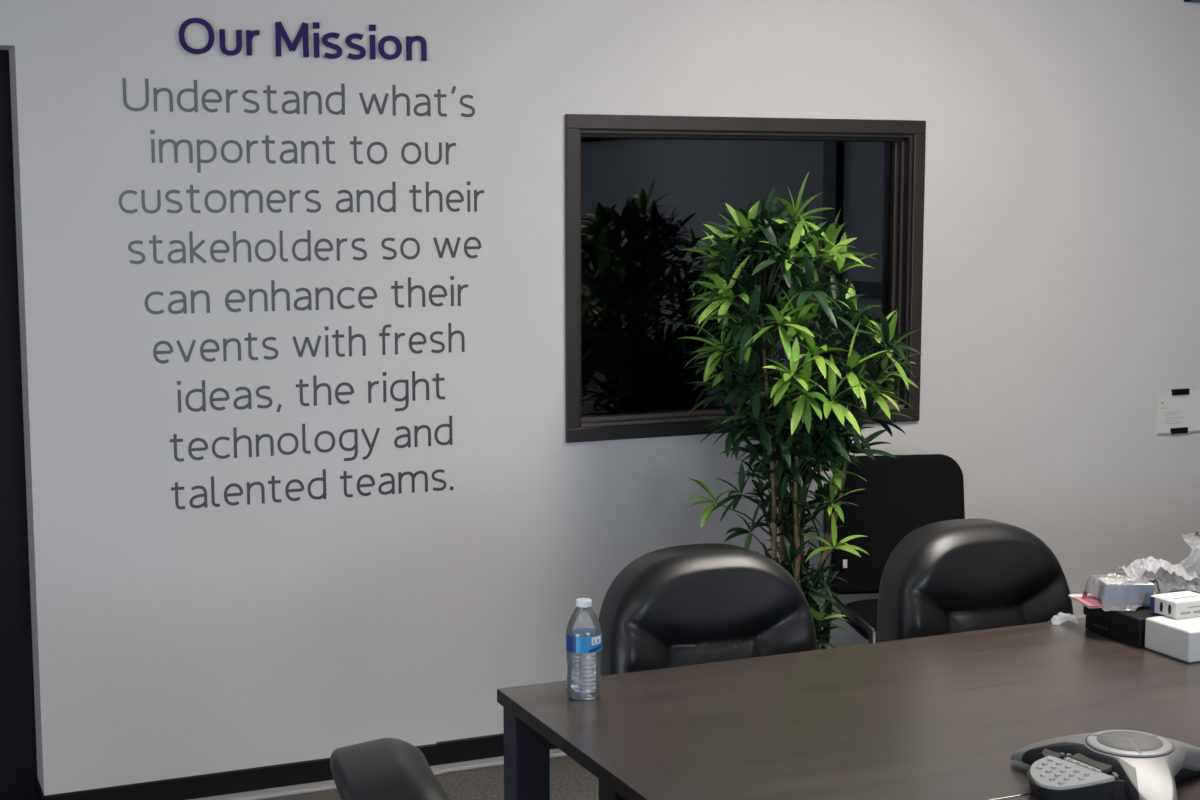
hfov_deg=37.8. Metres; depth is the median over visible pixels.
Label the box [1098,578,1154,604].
box
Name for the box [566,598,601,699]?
water bottle
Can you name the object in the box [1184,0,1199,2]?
wall panel
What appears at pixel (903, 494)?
chair
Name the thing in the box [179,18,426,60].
lettering
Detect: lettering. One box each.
[119,78,483,509]
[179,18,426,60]
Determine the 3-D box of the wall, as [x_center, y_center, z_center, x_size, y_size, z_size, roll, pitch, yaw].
[-0.178,-0.329,5.103,8.200,2.750,0.155,-3,7,-24]
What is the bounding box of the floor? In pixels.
[260,756,598,799]
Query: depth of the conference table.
3.11 m
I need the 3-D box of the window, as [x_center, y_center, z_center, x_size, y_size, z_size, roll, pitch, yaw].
[0.427,-0.382,5.359,1.218,0.945,0.167,-3,7,-24]
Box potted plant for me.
[678,172,923,649]
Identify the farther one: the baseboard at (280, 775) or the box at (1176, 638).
the baseboard at (280, 775)
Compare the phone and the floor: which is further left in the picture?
the floor
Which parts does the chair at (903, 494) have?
leg, seat rail, seat, leg, backrest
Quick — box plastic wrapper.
[1048,612,1077,624]
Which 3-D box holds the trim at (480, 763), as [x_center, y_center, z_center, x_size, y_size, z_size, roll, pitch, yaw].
[1.576,0.952,5.924,4.454,0.012,0.048,-3,7,-24]
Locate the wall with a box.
[0,0,1199,795]
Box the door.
[0,50,37,799]
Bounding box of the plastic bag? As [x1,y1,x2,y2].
[1080,532,1199,610]
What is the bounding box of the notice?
[1157,388,1199,433]
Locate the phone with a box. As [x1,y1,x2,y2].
[1011,730,1199,799]
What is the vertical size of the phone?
0.072 m
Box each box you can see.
[1083,589,1199,646]
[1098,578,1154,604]
[1145,616,1199,662]
[1150,591,1199,618]
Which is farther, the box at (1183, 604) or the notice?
the notice
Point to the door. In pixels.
(18, 753)
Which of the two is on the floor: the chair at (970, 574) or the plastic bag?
the chair at (970, 574)
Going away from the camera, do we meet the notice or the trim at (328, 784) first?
the trim at (328, 784)
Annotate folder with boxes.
[1068,593,1155,607]
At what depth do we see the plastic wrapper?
3.74 m
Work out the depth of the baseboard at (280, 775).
4.83 m
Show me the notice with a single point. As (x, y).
(1178, 409)
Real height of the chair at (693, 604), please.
0.909 m
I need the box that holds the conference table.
[497,617,1199,799]
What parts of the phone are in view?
keypad plate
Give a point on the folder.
(1090, 602)
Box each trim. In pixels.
[189,765,441,799]
[437,748,567,772]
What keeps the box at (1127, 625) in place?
on the conference table
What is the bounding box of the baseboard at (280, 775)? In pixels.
[35,733,557,799]
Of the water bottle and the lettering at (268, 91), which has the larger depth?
the lettering at (268, 91)
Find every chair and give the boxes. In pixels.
[330,738,449,799]
[598,543,817,675]
[821,454,964,648]
[877,518,1072,641]
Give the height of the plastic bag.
0.142 m
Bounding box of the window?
[565,114,925,442]

